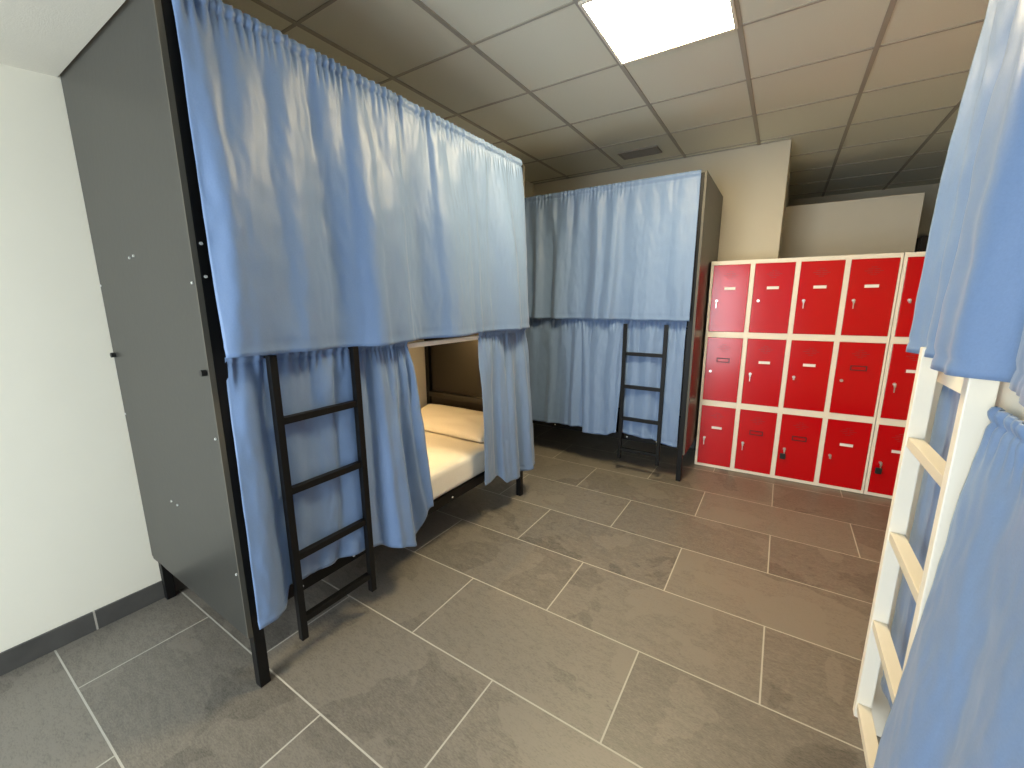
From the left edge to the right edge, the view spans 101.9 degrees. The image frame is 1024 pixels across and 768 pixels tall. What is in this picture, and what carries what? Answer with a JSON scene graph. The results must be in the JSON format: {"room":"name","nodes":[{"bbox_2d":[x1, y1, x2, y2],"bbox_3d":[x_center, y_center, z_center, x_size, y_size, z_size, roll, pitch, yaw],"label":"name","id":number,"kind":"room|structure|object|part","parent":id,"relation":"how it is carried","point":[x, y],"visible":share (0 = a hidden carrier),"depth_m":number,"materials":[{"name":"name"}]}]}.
{"room":"dormitory","nodes":[
{"label":"dormitory","id":0,"kind":"room"},
{"bbox_2d":[0,64,533,652],"bbox_3d":[-1.563,-0.384,2.417,0.150,2.828,6.520,7,13,32],"label":"wall","id":1,"kind":"structure","parent":0,"point":[74,539],"depth_m":1.75,"materials":[{"name":"white paint"}]},
{"bbox_2d":[0,575,186,675],"bbox_3d":[-1.448,0.952,2.701,0.012,0.095,6.370,7,13,32],"label":"baseboard","id":2,"kind":"structure","parent":1,"relation":"attached to","point":[17,656],"depth_m":1.89,"materials":[{"name":"grey tile"}]},
{"bbox_2d":[0,423,891,767],"bbox_3d":[0.943,1.037,2.719,4.333,0.100,9.260,7,13,32],"label":"floor","id":3,"kind":"structure","parent":0,"point":[610,612],"depth_m":1.80,"materials":[{"name":"tile"}]},
{"bbox_2d":[60,0,524,687],"bbox_3d":[-0.847,-0.187,2.474,1.017,2.413,2.051,7,13,32],"label":"bunk bed","id":4,"kind":"object","parent":3,"relation":"on","point":[124,92],"visible":0.59,"depth_m":1.57,"materials":[{"name":"black metal"}]},
{"bbox_3d":[-1.414,-0.142,1.641,0.959,2.173,0.017,7,13,32],"label":"panel","id":5,"kind":"part","parent":4,"relation":"part of","materials":[{"name":"grey metal"}]},
{"bbox_3d":[-1.784,-0.072,1.933,0.040,2.405,0.040,7,13,32],"label":"post","id":6,"kind":"part","parent":4,"relation":"part of","materials":[{"name":"black metal"}]},
{"bbox_3d":[-1.035,-0.036,1.396,0.022,0.022,0.019,7,13,32],"label":"knob","id":7,"kind":"part","parent":4,"relation":"part of","materials":[{"name":"black plastic"}]},
{"bbox_3d":[-1.006,0.022,1.441,0.040,2.405,0.040,7,13,32],"label":"post","id":8,"kind":"part","parent":4,"relation":"part of","materials":[{"name":"black metal"}]},
{"bbox_2d":[225,347,364,629],"bbox_3d":[-0.833,0.369,1.712,0.072,1.027,0.562,6,13,30],"label":"curtain","id":9,"kind":"object","parent":4,"relation":"hanging from","point":[309,380],"visible":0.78,"depth_m":1.65,"materials":[{"name":"blue fabric"}]},
{"bbox_2d":[172,0,528,357],"bbox_3d":[-0.419,-0.785,2.076,0.122,1.120,1.980,7,13,32],"label":"curtain","id":10,"kind":"object","parent":4,"relation":"hanging from","point":[339,210],"visible":1,"depth_m":1.67,"materials":[{"name":"blue fabric"}]},
{"bbox_3d":[-0.684,0.422,1.918,0.028,1.192,0.028,7,13,32],"label":"rail","id":11,"kind":"part","parent":4,"relation":"part of","materials":[{"name":"black metal"}]},
{"bbox_3d":[-0.491,0.735,2.435,0.025,0.055,1.920,7,13,32],"label":"rail","id":12,"kind":"part","parent":4,"relation":"part of","materials":[{"name":"black metal"}]},
{"bbox_2d":[358,342,433,547],"bbox_3d":[-0.566,0.331,2.076,0.100,1.089,0.421,7,13,32],"label":"curtain","id":13,"kind":"object","parent":4,"relation":"hanging from","point":[400,487],"visible":0.96,"depth_m":2.05,"materials":[{"name":"blue fabric"}]},
{"bbox_3d":[-0.723,-0.397,3.549,0.040,2.405,0.040,7,13,32],"label":"post","id":14,"kind":"part","parent":4,"relation":"part of","materials":[{"name":"black metal"}]},
{"bbox_2d":[425,430,484,499],"bbox_3d":[-0.858,0.574,2.643,0.884,0.178,1.880,7,13,32],"label":"mattress","id":15,"kind":"object","parent":4,"relation":"on","point":[453,461],"visible":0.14,"depth_m":2.73,"materials":[{"name":"white fabric"}]},
{"bbox_2d":[421,404,483,442],"bbox_3d":[-0.469,0.282,3.263,0.860,0.140,0.357,7,13,32],"label":"pillow","id":16,"kind":"object","parent":15,"relation":"on","point":[463,423],"visible":0.71,"depth_m":3.16,"materials":[{"name":"beige fabric"}]},
{"bbox_3d":[-0.327,-0.173,3.349,0.875,0.550,0.013,7,13,32],"label":"headboard panel","id":17,"kind":"part","parent":4,"relation":"part of","materials":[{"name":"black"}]},
{"bbox_3d":[-0.329,0.319,3.439,0.865,0.360,0.029,7,13,32],"label":"headboard panel","id":18,"kind":"part","parent":4,"relation":"part of","materials":[{"name":"black"}]},
{"bbox_2d":[478,329,534,485],"bbox_3d":[-0.007,0.160,2.927,0.095,1.090,0.675,7,13,32],"label":"curtain","id":19,"kind":"object","parent":4,"relation":"hanging from","point":[503,356],"visible":0.98,"depth_m":2.89,"materials":[{"name":"blue fabric"}]},
{"bbox_3d":[0.054,-0.303,3.057,0.040,2.405,0.040,7,13,32],"label":"post","id":20,"kind":"part","parent":4,"relation":"part of","materials":[{"name":"black metal"}]},
{"bbox_2d":[532,170,722,480],"bbox_3d":[0.833,-0.539,4.159,1.991,2.433,0.982,7,13,32],"label":"bunk bed","id":21,"kind":"object","parent":3,"relation":"on","point":[710,197],"visible":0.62,"depth_m":3.46,"materials":[{"name":"black metal"}]},
{"bbox_2d":[525,318,591,426],"bbox_3d":[0.258,-0.140,4.064,1.081,1.035,0.070,7,13,32],"label":"curtain","id":22,"kind":"object","parent":21,"relation":"hanging from","point":[555,346],"visible":0.62,"depth_m":3.96,"materials":[{"name":"blue fabric"}]},
{"bbox_3d":[0.622,0.418,4.009,1.875,0.055,0.025,7,13,32],"label":"rail","id":23,"kind":"part","parent":21,"relation":"part of","materials":[{"name":"black metal"}]},
{"bbox_2d":[582,319,628,434],"bbox_3d":[0.807,-0.057,3.707,0.421,1.064,0.060,7,13,32],"label":"curtain","id":24,"kind":"object","parent":21,"relation":"hanging from","point":[602,361],"visible":0.98,"depth_m":3.70,"materials":[{"name":"blue fabric"}]},
{"bbox_2d":[525,170,700,320],"bbox_3d":[0.569,-1.122,3.625,1.913,1.100,0.114,7,13,32],"label":"curtain","id":25,"kind":"object","parent":21,"relation":"hanging from","point":[623,250],"visible":0.77,"depth_m":3.45,"materials":[{"name":"blue fabric"}]},
{"bbox_3d":[0.961,0.077,3.621,0.028,1.192,0.028,7,13,32],"label":"rail","id":26,"kind":"part","parent":21,"relation":"part of","materials":[{"name":"black metal"}]},
{"bbox_2d":[622,320,686,446],"bbox_3d":[1.173,-0.018,3.499,0.486,1.063,0.049,7,13,32],"label":"curtain","id":27,"kind":"object","parent":21,"relation":"hanging from","point":[643,336],"visible":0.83,"depth_m":3.48,"materials":[{"name":"blue fabric"}]},
{"bbox_3d":[1.411,-0.368,3.306,0.040,2.425,0.040,7,13,32],"label":"post","id":28,"kind":"part","parent":21,"relation":"part of","materials":[{"name":"black metal"}]},
{"bbox_3d":[1.677,-0.561,3.636,0.017,2.193,0.924,7,13,32],"label":"panel","id":29,"kind":"part","parent":21,"relation":"part of","materials":[{"name":"grey metal"}]},
{"bbox_2d":[694,253,903,493],"bbox_3d":[2.312,-0.115,3.538,1.228,1.822,0.354,6,13,30],"label":"lockers","id":30,"kind":"object","parent":3,"relation":"on","point":[835,353],"visible":1,"depth_m":3.35,"materials":[{"name":"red metal"}]},
{"bbox_3d":[1.841,0.470,3.752,0.270,0.544,0.017,6,13,30],"label":"door","id":31,"kind":"part","parent":30,"relation":"part of","materials":[{"name":"red paint"}]},
{"bbox_3d":[1.838,-0.124,3.634,0.270,0.557,0.017,6,13,30],"label":"door","id":32,"kind":"part","parent":30,"relation":"part of","materials":[{"name":"red paint"}]},
{"bbox_3d":[1.836,-0.721,3.516,0.270,0.554,0.017,6,13,30],"label":"door","id":33,"kind":"part","parent":30,"relation":"part of","materials":[{"name":"red paint"}]},
{"bbox_3d":[2.106,0.499,3.599,0.270,0.544,0.017,6,13,30],"label":"door","id":34,"kind":"part","parent":30,"relation":"part of","materials":[{"name":"red paint"}]},
{"bbox_3d":[2.103,-0.095,3.481,0.270,0.557,0.017,6,13,30],"label":"door","id":35,"kind":"part","parent":30,"relation":"part of","materials":[{"name":"red paint"}]},
{"bbox_3d":[2.100,-0.692,3.363,0.270,0.554,0.017,6,13,30],"label":"door","id":36,"kind":"part","parent":30,"relation":"part of","materials":[{"name":"red paint"}]},
{"bbox_2d":[779,448,785,458],"bbox_3d":[2.269,0.585,3.483,0.040,0.091,0.020,7,13,32],"label":"key","id":37,"kind":"object","parent":30,"relation":"attached to","point":[782,455],"visible":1,"depth_m":3.48,"materials":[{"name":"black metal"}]},
{"bbox_3d":[2.370,0.528,3.446,0.270,0.544,0.017,6,13,30],"label":"door","id":38,"kind":"part","parent":30,"relation":"part of","materials":[{"name":"red paint"}]},
{"bbox_3d":[2.368,-0.066,3.328,0.270,0.557,0.017,6,13,30],"label":"door","id":39,"kind":"part","parent":30,"relation":"part of","materials":[{"name":"red paint"}]},
{"bbox_3d":[2.365,-0.663,3.210,0.270,0.554,0.017,6,13,30],"label":"door","id":40,"kind":"part","parent":30,"relation":"part of","materials":[{"name":"red paint"}]},
{"bbox_2d":[813,268,828,276],"bbox_3d":[2.360,-0.850,3.165,0.107,0.060,0.001,6,13,30],"label":"vent","id":41,"kind":"object","parent":30,"relation":"attached to","point":[817,272],"depth_m":3.17,"materials":[{"name":"red metal"}]},
{"bbox_3d":[2.635,0.557,3.293,0.270,0.544,0.017,6,13,30],"label":"door","id":42,"kind":"part","parent":30,"relation":"part of","materials":[{"name":"red paint"}]},
{"bbox_2d":[842,428,854,435],"bbox_3d":[2.630,0.375,3.249,0.107,0.060,0.001,6,13,30],"label":"vent","id":43,"kind":"object","parent":30,"relation":"attached to","point":[845,431],"depth_m":3.25,"materials":[{"name":"red metal"}]},
{"bbox_3d":[2.632,-0.037,3.175,0.270,0.557,0.017,6,13,30],"label":"door","id":44,"kind":"part","parent":30,"relation":"part of","materials":[{"name":"red paint"}]},
{"bbox_3d":[2.630,-0.634,3.057,0.270,0.554,0.017,6,13,30],"label":"door","id":45,"kind":"part","parent":30,"relation":"part of","materials":[{"name":"red paint"}]},
{"bbox_2d":[871,266,883,274],"bbox_3d":[2.624,-0.821,3.012,0.107,0.060,0.001,6,13,30],"label":"vent","id":46,"kind":"object","parent":30,"relation":"attached to","point":[875,270],"depth_m":3.00,"materials":[{"name":"red metal"}]},
{"bbox_2d":[863,252,925,498],"bbox_3d":[3.109,-0.027,3.077,0.614,1.822,0.354,6,13,30],"label":"lockers","id":47,"kind":"object","parent":3,"relation":"on","point":[900,365],"visible":0.22,"depth_m":3.06,"materials":[{"name":"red metal"}]},
{"bbox_2d":[875,463,881,473],"bbox_3d":[2.802,0.643,3.175,0.040,0.091,0.020,7,13,32],"label":"key","id":48,"kind":"object","parent":47,"relation":"attached to","point":[877,470],"visible":1,"depth_m":3.17,"materials":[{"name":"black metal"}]},
{"bbox_3d":[2.903,0.586,3.138,0.270,0.544,0.017,6,13,30],"label":"door","id":49,"kind":"part","parent":47,"relation":"part of","materials":[{"name":"red paint"}]},
{"bbox_3d":[2.900,-0.007,3.020,0.270,0.557,0.017,6,13,30],"label":"door","id":50,"kind":"part","parent":47,"relation":"part of","materials":[{"name":"red paint"}]},
{"bbox_3d":[2.898,-0.604,2.902,0.270,0.554,0.017,6,13,30],"label":"door","id":51,"kind":"part","parent":47,"relation":"part of","materials":[{"name":"red paint"}]},
{"bbox_2d":[906,354,918,360],"bbox_3d":[2.895,-0.196,2.975,0.107,0.060,0.001,6,13,30],"label":"vent","id":52,"kind":"object","parent":47,"relation":"attached to","point":[909,357],"depth_m":2.99,"materials":[{"name":"red metal"}]},
{"bbox_2d":[915,235,928,251],"bbox_3d":[4.340,-0.447,4.473,0.448,2.100,0.980,7,13,32],"label":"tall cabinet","id":53,"kind":"object","parent":3,"relation":"on","point":[921,242],"visible":0.06,"depth_m":3.98,"materials":[{"name":"black"}]},
{"bbox_3d":[4.044,-0.446,4.373,0.018,2.020,0.475,7,13,32],"label":"door","id":54,"kind":"part","parent":53,"relation":"part of","materials":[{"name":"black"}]},
{"bbox_2d":[853,347,1023,767],"bbox_3d":[1.109,0.246,0.207,1.025,2.428,2.036,7,13,32],"label":"bunk bed","id":55,"kind":"object","parent":3,"relation":"on","point":[871,706],"visible":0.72,"depth_m":1.17,"materials":[{"name":"beige paint"}]},
{"bbox_3d":[1.280,0.044,1.243,0.060,2.420,0.040,7,13,32],"label":"post","id":56,"kind":"part","parent":55,"relation":"part of","materials":[{"name":"beige paint"}]},
{"bbox_2d":[880,385,959,707],"bbox_3d":[1.131,0.501,1.105,0.029,1.140,0.480,7,13,32],"label":"curtain","id":57,"kind":"object","parent":55,"relation":"hanging from","point":[947,406],"visible":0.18,"depth_m":1.23,"materials":[{"name":"blue fabric"}]},
{"bbox_2d":[873,406,1023,767],"bbox_3d":[0.542,0.674,0.362,0.112,1.055,1.440,7,13,32],"label":"curtain","id":58,"kind":"object","parent":55,"relation":"hanging from","point":[958,702],"visible":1,"depth_m":0.77,"materials":[{"name":"blue fabric"}]},
{"bbox_3d":[0.970,0.565,0.970,0.045,1.235,0.030,7,13,32],"label":"rail","id":59,"kind":"part","parent":55,"relation":"part of","materials":[{"name":"beige paint"}]},
{"bbox_2d":[906,0,1023,406],"bbox_3d":[0.681,-0.476,0.361,0.120,1.099,1.971,7,13,33],"label":"curtain","id":60,"kind":"object","parent":55,"relation":"hanging from","point":[968,317],"visible":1,"depth_m":0.84,"materials":[{"name":"blue fabric"}]},
{"bbox_3d":[0.747,0.069,0.409,0.055,0.160,1.920,7,13,32],"label":"rail","id":61,"kind":"part","parent":55,"relation":"part of","materials":[{"name":"beige paint"}]},
{"bbox_2d":[222,0,988,199],"bbox_3d":[0.931,-1.835,2.150,4.333,0.100,9.260,7,13,32],"label":"ceiling","id":62,"kind":"structure","parent":0,"point":[396,37],"depth_m":2.50,"materials":[{"name":"tile"}]},
{"bbox_2d":[251,0,984,196],"bbox_3d":[0.938,-1.782,2.155,4.051,0.006,8.960,7,13,32],"label":"grid","id":63,"kind":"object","parent":62,"relation":"attached to","point":[420,3],"depth_m":2.58,"materials":[{"name":"beige paint"}]},
{"bbox_2d":[618,145,661,159],"bbox_3d":[1.163,-2.102,3.781,0.350,0.012,0.190,7,13,32],"label":"ceiling vent","id":64,"kind":"object","parent":62,"relation":"in","point":[651,150],"visible":1,"depth_m":3.77,"materials":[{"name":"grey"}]},
{"bbox_2d":[578,0,737,64],"bbox_3d":[0.706,-1.737,1.958,0.590,0.016,0.590,7,13,32],"label":"recessed light","id":65,"kind":"object","parent":62,"relation":"in","point":[632,30],"visible":1,"depth_m":2.00,"materials":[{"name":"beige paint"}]},
{"bbox_2d":[534,139,791,415],"bbox_3d":[1.982,-1.026,5.576,2.623,2.828,2.740,7,13,32],"label":"wall","id":66,"kind":"structure","parent":0,"point":[753,182],"depth_m":3.75,"materials":[{"name":"beige paint"}]},
{"bbox_2d":[534,138,791,184],"bbox_3d":[1.292,-2.174,4.124,2.473,0.006,0.020,7,13,32],"label":"trim","id":67,"kind":"structure","parent":66,"relation":"attached to","point":[787,138],"depth_m":3.97,"materials":[{"name":"beige paint"}]},
{"bbox_2d":[780,192,924,257],"bbox_3d":[3.146,-0.612,4.422,1.466,2.453,0.100,7,13,32],"label":"wall partition","id":68,"kind":"structure","parent":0,"point":[887,224],"depth_m":4.05,"materials":[{"name":"white paint"}]},
{"bbox_2d":[788,183,939,237],"bbox_3d":[4.442,-1.029,5.532,1.560,2.828,0.150,7,13,32],"label":"wall","id":69,"kind":"structure","parent":0,"point":[931,190],"depth_m":5.00,"materials":[{"name":"beige paint"}]},
{"bbox_3d":[-1.528,0.356,-1.321,4.033,2.828,0.150,7,13,32],"label":"wall","id":70,"kind":"structure","parent":0,"visible":0},
{"bbox_2d":[0,0,125,76],"bbox_3d":[-1.939,-1.053,0.270,1.363,0.679,2.496,7,13,32],"label":"ceiling","id":71,"kind":"structure","parent":70,"relation":"attached to","point":[40,36],"depth_m":1.37,"materials":[{"name":"paint"}]}
]}

